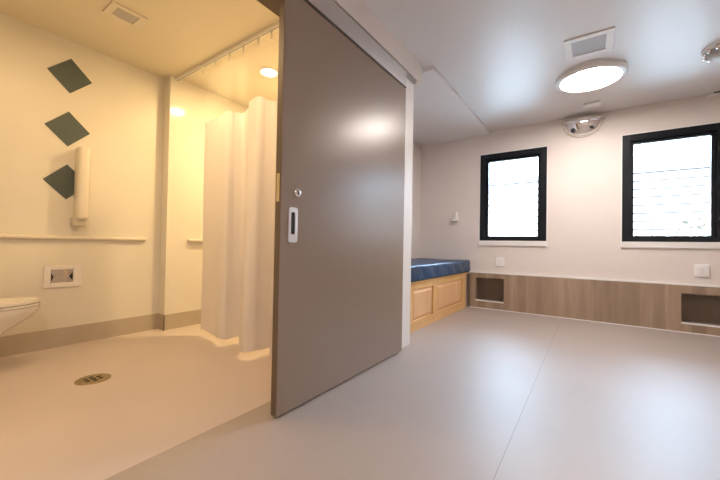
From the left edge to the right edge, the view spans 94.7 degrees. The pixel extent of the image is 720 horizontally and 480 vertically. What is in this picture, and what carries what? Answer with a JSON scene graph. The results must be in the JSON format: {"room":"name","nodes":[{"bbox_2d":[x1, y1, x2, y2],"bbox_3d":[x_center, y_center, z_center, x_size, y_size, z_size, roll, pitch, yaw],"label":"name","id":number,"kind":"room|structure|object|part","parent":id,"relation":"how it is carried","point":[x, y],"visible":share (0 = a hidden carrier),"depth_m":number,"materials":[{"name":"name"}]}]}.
{"room":"patient room","nodes":[
{"label":"patient room","id":0,"kind":"room"},
{"bbox_2d":[0,13,164,336],"bbox_3d":[-3.469,-0.459,1.900,0.130,2.750,4.330,0,-1,35],"label":"wall","id":1,"kind":"structure","parent":0,"point":[122,109],"depth_m":3.06,"materials":[{"name":"paint"}]},
{"bbox_2d":[43,165,74,198],"bbox_3d":[-2.636,-0.522,2.977,0.005,0.316,0.316,0,-1,35],"label":"diamond tile","id":2,"kind":"structure","parent":1,"relation":"attached to","point":[61,180],"depth_m":2.96,"materials":[{"name":"grey tile"}]},
{"bbox_2d":[43,265,81,287],"bbox_3d":[-2.650,0.323,2.958,0.014,0.194,0.258,0,-1,35],"label":"recessed wall box","id":3,"kind":"object","parent":1,"relation":"attached to","point":[55,276],"visible":1,"depth_m":2.95,"materials":[{"name":"white plastic"}]},
{"bbox_3d":[-2.658,0.320,2.956,0.002,0.119,0.155,0,-1,35],"label":"plate","id":4,"kind":"part","parent":3,"relation":"part of","materials":[{"name":"metal"}]},
{"bbox_2d":[44,112,89,145],"bbox_3d":[-2.627,-1.000,2.984,0.005,0.316,0.316,0,-1,35],"label":"diamond tile","id":5,"kind":"structure","parent":1,"relation":"attached to","point":[66,127],"depth_m":2.98,"materials":[{"name":"grey tile"}]},
{"bbox_2d":[47,59,91,92],"bbox_3d":[-2.616,-1.482,2.995,0.005,0.316,0.316,0,-1,35],"label":"diamond tile","id":6,"kind":"structure","parent":1,"relation":"attached to","point":[67,73],"depth_m":2.99,"materials":[{"name":"grey tile"}]},
{"bbox_2d":[0,234,146,240],"bbox_3d":[-2.794,-0.028,2.728,0.036,0.034,1.880,0,-1,35],"label":"wall rail","id":7,"kind":"object","parent":1,"relation":"attached to","point":[11,236],"visible":1,"depth_m":2.97,"materials":[{"name":"white plastic"}]},
{"bbox_2d":[70,146,89,225],"bbox_3d":[-2.535,-0.485,3.007,0.135,0.720,0.103,0,-1,35],"label":"support rail","id":8,"kind":"object","parent":1,"relation":"attached to","point":[82,154],"visible":1,"depth_m":2.97,"materials":[{"name":"plastic"}]},
{"bbox_2d":[0,313,164,357],"bbox_3d":[-2.726,0.861,2.747,0.136,0.165,2.030,0,-1,35],"label":"baseboard","id":9,"kind":"structure","parent":1,"relation":"attached to","point":[10,345],"depth_m":3.03,"materials":[{"name":"beige plastic"}]},
{"bbox_2d":[159,75,247,314],"bbox_3d":[-1.844,-0.395,4.118,0.260,2.750,1.170,0,-1,35],"label":"wall","id":10,"kind":"structure","parent":0,"point":[187,106],"depth_m":3.71,"materials":[{"name":"white paint"}]},
{"bbox_2d":[164,309,200,329],"bbox_3d":[-0.899,0.903,3.371,2.160,0.165,1.096,0,-1,35],"label":"baseboard","id":11,"kind":"structure","parent":10,"relation":"attached to","point":[182,319],"depth_m":3.70,"materials":[{"name":"beige plastic"}]},
{"bbox_2d":[187,239,202,241],"bbox_3d":[-1.712,0.012,4.040,0.051,0.033,0.770,0,-1,35],"label":"wall rail","id":12,"kind":"object","parent":10,"relation":"attached to","point":[188,240],"visible":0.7,"depth_m":3.77,"materials":[{"name":"white plastic"}]},
{"bbox_2d":[0,306,719,479],"bbox_3d":[0.501,1.029,1.298,7.350,0.100,8.250,0,-1,35],"label":"floor","id":13,"kind":"structure","parent":0,"point":[605,401],"depth_m":1.91,"materials":[{"name":"plastic"}]},
{"bbox_2d":[0,297,40,335],"bbox_3d":[-2.704,0.519,2.107,0.440,0.830,0.980,0,-1,35],"label":"toilet","id":14,"kind":"object","parent":13,"relation":"on","point":[13,311],"visible":1,"depth_m":2.32,"materials":[{"name":"white ceramic"}]},
{"bbox_3d":[-2.560,0.466,2.314,0.375,0.015,0.479,0,-1,35],"label":"seat","id":15,"kind":"part","parent":14,"relation":"part of","materials":[{"name":"white ceramic"}]},
{"bbox_3d":[-2.557,0.443,2.317,0.367,0.020,0.471,0,-1,35],"label":"lid","id":16,"kind":"part","parent":14,"relation":"part of","materials":[{"name":"white ceramic"}]},
{"bbox_2d":[74,373,110,384],"bbox_3d":[-1.823,0.954,2.265,0.200,0.014,0.200,0,-1,35],"label":"floor drain","id":17,"kind":"object","parent":13,"relation":"in","point":[94,378],"visible":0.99,"depth_m":2.26,"materials":[{"name":"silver metal"}]},
{"bbox_2d":[410,272,468,332],"bbox_3d":[0.727,0.756,4.588,0.865,0.555,2.272,0,-1,35],"label":"platform bed","id":18,"kind":"object","parent":13,"relation":"on","point":[432,300],"visible":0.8,"depth_m":4.17,"materials":[{"name":"brown wood"}]},
{"bbox_3d":[0.738,0.735,3.890,0.017,0.347,0.570,0,-1,35],"label":"raised panel","id":19,"kind":"part","parent":18,"relation":"part of","materials":[{"name":"brown wood"}]},
{"bbox_2d":[411,258,469,281],"bbox_3d":[0.754,0.382,4.586,0.887,0.193,2.263,0,-1,35],"label":"mattress","id":20,"kind":"object","parent":18,"relation":"on","point":[421,268],"visible":0.53,"depth_m":4.24,"materials":[{"name":"blue fabric"}]},
{"bbox_3d":[1.264,0.756,4.645,0.017,0.347,1.000,0,-1,35],"label":"raised panel","id":21,"kind":"part","parent":18,"relation":"part of","materials":[{"name":"brown wood"}]},
{"bbox_2d":[493,323,559,479],"bbox_3d":[1.062,1.001,2.097,0.002,0.001,5.700,0,-1,35],"label":"floor seam","id":22,"kind":"object","parent":13,"relation":"on","point":[559,323],"depth_m":1.82,"materials":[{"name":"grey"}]},
{"bbox_2d":[0,0,719,131],"bbox_3d":[0.582,-1.844,1.383,7.350,0.150,8.350,0,-1,35],"label":"ceiling","id":23,"kind":"structure","parent":0,"point":[505,59],"depth_m":2.94,"materials":[{"name":"paint"}]},
{"bbox_2d":[102,0,147,28],"bbox_3d":[-1.867,-1.788,2.640,0.205,0.012,0.245,0,-1,35],"label":"ceiling vent","id":24,"kind":"object","parent":23,"relation":"in","point":[114,9],"visible":1,"depth_m":2.63,"materials":[{"name":"white plastic"}]},
{"bbox_2d":[112,7,138,23],"bbox_3d":[-1.867,-1.791,2.640,0.133,0.004,0.151,0,-1,35],"label":"grille","id":25,"kind":"object","parent":24,"relation":"attached to","point":[120,13],"depth_m":2.64,"materials":[{"name":"grey metal"}]},
{"bbox_2d":[176,21,278,80],"bbox_3d":[-1.123,-1.758,3.026,2.155,0.032,0.036,0,-1,35],"label":"track","id":26,"kind":"object","parent":23,"relation":"attached to","point":[275,26],"visible":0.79,"depth_m":3.06,"materials":[{"name":"white plastic"}]},
{"bbox_2d":[201,30,277,356],"bbox_3d":[-0.973,-0.410,2.911,1.610,2.662,0.271,0,-1,35],"label":"shower curtain","id":27,"kind":"object","parent":26,"relation":"hanging from","point":[239,187],"visible":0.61,"depth_m":3.05,"materials":[{"name":"fabric"}]},
{"bbox_2d":[259,67,277,77],"bbox_3d":[-0.956,-1.759,3.480,0.200,0.010,0.200,0,-1,35],"label":"recessed light","id":28,"kind":"object","parent":23,"relation":"in","point":[268,71],"visible":0.93,"depth_m":3.46,"materials":[{"name":"white plastic"}]},
{"bbox_2d":[261,69,276,75],"bbox_3d":[-0.956,-1.757,3.480,0.156,0.001,0.156,0,-1,35],"label":"diffuser","id":29,"kind":"object","parent":28,"relation":"attached to","point":[268,72],"depth_m":3.48,"materials":[{"name":"white plastic"}]},
{"bbox_2d":[564,27,614,61],"bbox_3d":[2.014,-1.713,2.920,0.355,0.012,0.365,0,-1,35],"label":"ceiling vent","id":30,"kind":"object","parent":23,"relation":"in","point":[601,41],"visible":1,"depth_m":2.90,"materials":[{"name":"white plastic"}]},
{"bbox_2d":[572,34,605,55],"bbox_3d":[2.015,-1.716,2.920,0.245,0.004,0.255,0,-1,35],"label":"grille","id":31,"kind":"object","parent":30,"relation":"attached to","point":[597,43],"depth_m":2.92,"materials":[{"name":"white metal"}]},
{"bbox_2d":[555,59,628,92],"bbox_3d":[2.389,-1.679,3.442,0.626,0.050,0.626,0,-1,35],"label":"ceiling lamp","id":32,"kind":"object","parent":23,"relation":"attached to","point":[594,75],"visible":1,"depth_m":3.36,"materials":[{"name":"white plastic"}]},
{"bbox_2d":[560,67,621,91],"bbox_3d":[2.389,-1.659,3.441,0.528,0.006,0.528,0,-1,35],"label":"diffuser","id":33,"kind":"object","parent":32,"relation":"attached to","point":[594,78],"depth_m":3.41,"materials":[{"name":"white plastic"}]},
{"bbox_2d":[584,101,600,107],"bbox_3d":[2.870,-1.674,4.100,0.170,0.023,0.130,0,-1,35],"label":"ceiling sensor","id":34,"kind":"object","parent":23,"relation":"attached to","point":[596,103],"visible":1,"depth_m":4.08,"materials":[{"name":"white plastic"}]},
{"bbox_2d":[701,41,719,62],"bbox_3d":[3.229,-1.641,2.892,0.356,0.113,0.350,0,-1,35],"label":"dome fixture","id":35,"kind":"object","parent":23,"relation":"attached to","point":[710,53],"visible":1,"depth_m":2.92,"materials":[{"name":"white plastic"}]},
{"bbox_2d":[411,142,420,258],"bbox_3d":[0.301,-0.345,4.850,0.143,2.750,2.435,0,-1,35],"label":"wall","id":36,"kind":"structure","parent":0,"point":[416,173],"depth_m":5.67,"materials":[{"name":"white paint"}]},
{"bbox_2d":[413,65,490,145],"bbox_3d":[0.908,-1.692,4.559,1.170,0.045,2.280,0,-1,35],"label":"ceiling","id":37,"kind":"structure","parent":0,"point":[440,114],"depth_m":4.42,"materials":[{"name":"paint"}]},
{"bbox_2d":[420,95,719,305],"bbox_3d":[3.433,-0.298,4.267,5.950,2.750,0.190,0,-1,35],"label":"wall","id":38,"kind":"structure","parent":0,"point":[584,225],"depth_m":4.54,"materials":[{"name":"white paint"}]},
{"bbox_2d":[451,212,457,221],"bbox_3d":[1.543,-0.379,5.425,0.123,0.150,0.073,0,-1,35],"label":"wall hook","id":39,"kind":"object","parent":38,"relation":"attached to","point":[455,218],"visible":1,"depth_m":5.41,"materials":[{"name":"white plastic"}]},
{"bbox_2d":[496,257,503,266],"bbox_3d":[2.126,0.331,5.032,0.118,0.140,0.020,0,-1,35],"label":"wall outlet","id":40,"kind":"object","parent":38,"relation":"attached to","point":[499,260],"visible":1,"depth_m":5.02,"materials":[{"name":"white plastic"}]},
{"bbox_2d":[478,145,547,245],"bbox_3d":[2.301,-0.629,5.009,0.948,1.434,0.142,0,-1,35],"label":"window","id":41,"kind":"structure","parent":38,"relation":"attached to","point":[541,152],"depth_m":4.94,"materials":[{"name":"black metal"}]},
{"bbox_3d":[2.254,0.050,4.949,0.944,0.074,0.021,0,-1,35],"label":"sill","id":42,"kind":"part","parent":41,"relation":"part of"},
{"bbox_3d":[2.310,-0.644,5.022,0.760,1.215,0.060,0,-1,35],"label":"sash","id":43,"kind":"part","parent":41,"relation":"part of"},
{"bbox_2d":[562,115,604,137],"bbox_3d":[2.968,-1.502,4.417,0.483,0.231,0.150,0,-1,35],"label":"mirror","id":44,"kind":"object","parent":38,"relation":"attached to","point":[580,127],"visible":1,"depth_m":4.39,"materials":[{"name":"white plastic"}]},
{"bbox_2d":[467,271,719,336],"bbox_3d":[3.494,0.792,4.162,4.217,0.570,0.201,0,-1,35],"label":"panelling","id":45,"kind":"object","parent":38,"relation":"attached to","point":[675,307],"visible":0.93,"depth_m":4.28,"materials":[{"name":"beige wood"}]},
{"bbox_3d":[3.461,0.516,4.090,4.192,0.022,0.028,0,-1,35],"label":"cap rail","id":46,"kind":"part","parent":45,"relation":"part of","materials":[{"name":"white wood"}]},
{"bbox_2d":[620,121,719,248],"bbox_3d":[3.747,-0.621,4.001,0.948,1.439,0.142,0,-1,35],"label":"window","id":47,"kind":"structure","parent":38,"relation":"attached to","point":[627,240],"depth_m":3.97,"materials":[{"name":"black metal"}]},
{"bbox_3d":[3.700,0.060,3.941,0.944,0.074,0.021,0,-1,35],"label":"sill","id":48,"kind":"part","parent":47,"relation":"part of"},
{"bbox_2d":[695,264,708,276],"bbox_3d":[3.910,0.349,3.788,0.118,0.140,0.020,0,-1,35],"label":"wall outlet","id":49,"kind":"object","parent":38,"relation":"attached to","point":[701,270],"visible":1,"depth_m":3.78,"materials":[{"name":"white plastic"}]},
{"bbox_2d":[700,267,704,273],"bbox_3d":[3.907,0.349,3.782,0.036,0.072,0.005,0,-1,35],"label":"socket","id":50,"kind":"object","parent":49,"relation":"attached to","point":[702,269],"depth_m":3.78,"materials":[{"name":"white plastic"}]},
{"bbox_2d":[706,91,719,96],"bbox_3d":[4.177,-1.651,3.640,0.530,0.033,0.050,0,-1,35],"label":"wall fixture","id":51,"kind":"object","parent":38,"relation":"attached to","point":[718,92],"visible":1,"depth_m":3.75,"materials":[{"name":"white plastic"}]},
{"bbox_3d":[-1.136,-0.430,1.002,0.145,2.750,5.525,0,-1,35],"label":"wall","id":52,"kind":"structure","parent":0,"visible":0},
{"bbox_2d":[257,0,279,16],"bbox_3d":[-0.868,-0.229,1.403,0.137,2.370,1.540,0,-1,35],"label":"trim","id":53,"kind":"structure","parent":52,"relation":"attached to","point":[272,5],"depth_m":1.94,"materials":[{"name":"brown wood"}]},
{"bbox_2d":[304,0,416,87],"bbox_3d":[-1.029,-1.527,0.967,0.056,0.175,5.500,0,-1,35],"label":"track","id":54,"kind":"object","parent":52,"relation":"attached to","point":[330,10],"visible":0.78,"depth_m":2.40,"materials":[{"name":"metal"}]},
{"bbox_2d":[271,0,405,417],"bbox_3d":[-0.031,-0.206,2.399,0.064,2.360,1.445,0,-1,35],"label":"door","id":55,"kind":"structure","parent":54,"relation":"hanging from","point":[338,283],"depth_m":2.15,"materials":[{"name":"beige laminate"}]},
{"bbox_3d":[-0.448,-0.288,1.813,0.024,0.155,0.004,0,-1,35],"label":"latch plate","id":56,"kind":"part","parent":55,"relation":"part of","materials":[{"name":"gold metal"}]},
{"bbox_3d":[-0.378,-0.085,1.869,0.006,0.198,0.068,0,-1,35],"label":"pull handle","id":57,"kind":"part","parent":55,"relation":"part of","materials":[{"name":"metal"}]},
{"bbox_2d":[334,0,421,85],"bbox_3d":[-1.008,-1.709,1.012,0.047,0.188,5.630,0,-1,35],"label":"trim","id":58,"kind":"structure","parent":52,"relation":"attached to","point":[358,10],"depth_m":2.67,"materials":[{"name":"white paint"}]},
{"bbox_2d":[402,78,413,347],"bbox_3d":[0.438,-0.275,3.133,0.003,2.562,0.228,0,-1,35],"label":"trim","id":59,"kind":"structure","parent":52,"relation":"attached to","point":[409,88],"depth_m":3.15,"materials":[{"name":"white paint"}]},
{"label":"outside","id":60,"kind":"structure","parent":0,"visible":0},
{"bbox_3d":[17.916,2.608,15.240,40.000,0.200,34.400,0,-1,35],"label":"ground","id":61,"kind":"structure","parent":60,"visible":0},
{"bbox_2d":[489,159,709,235],"bbox_3d":[15.057,-0.051,10.235,27.400,4.860,4.400,0,-1,35],"label":"neighbouring building","id":62,"kind":"structure","parent":61,"relation":"on","point":[664,193],"depth_m":11.38,"materials":[{"name":"beige"}]},
{"bbox_2d":[635,229,671,235],"bbox_3d":[7.394,0.964,8.497,1.127,2.500,1.198,2,-1,-32],"label":"shrub","id":63,"kind":"object","parent":61,"relation":"on","point":[639,233],"visible":0.04,"depth_m":8.38,"materials":[{"name":"green plant"}]},
{"bbox_2d":[668,211,709,235],"bbox_3d":[8.910,0.723,8.470,1.531,3.035,1.650,1,-1,-10],"label":"shrub","id":64,"kind":"object","parent":61,"relation":"on","point":[687,220],"visible":0.35,"depth_m":8.70,"materials":[{"name":"green plant"}]}
]}

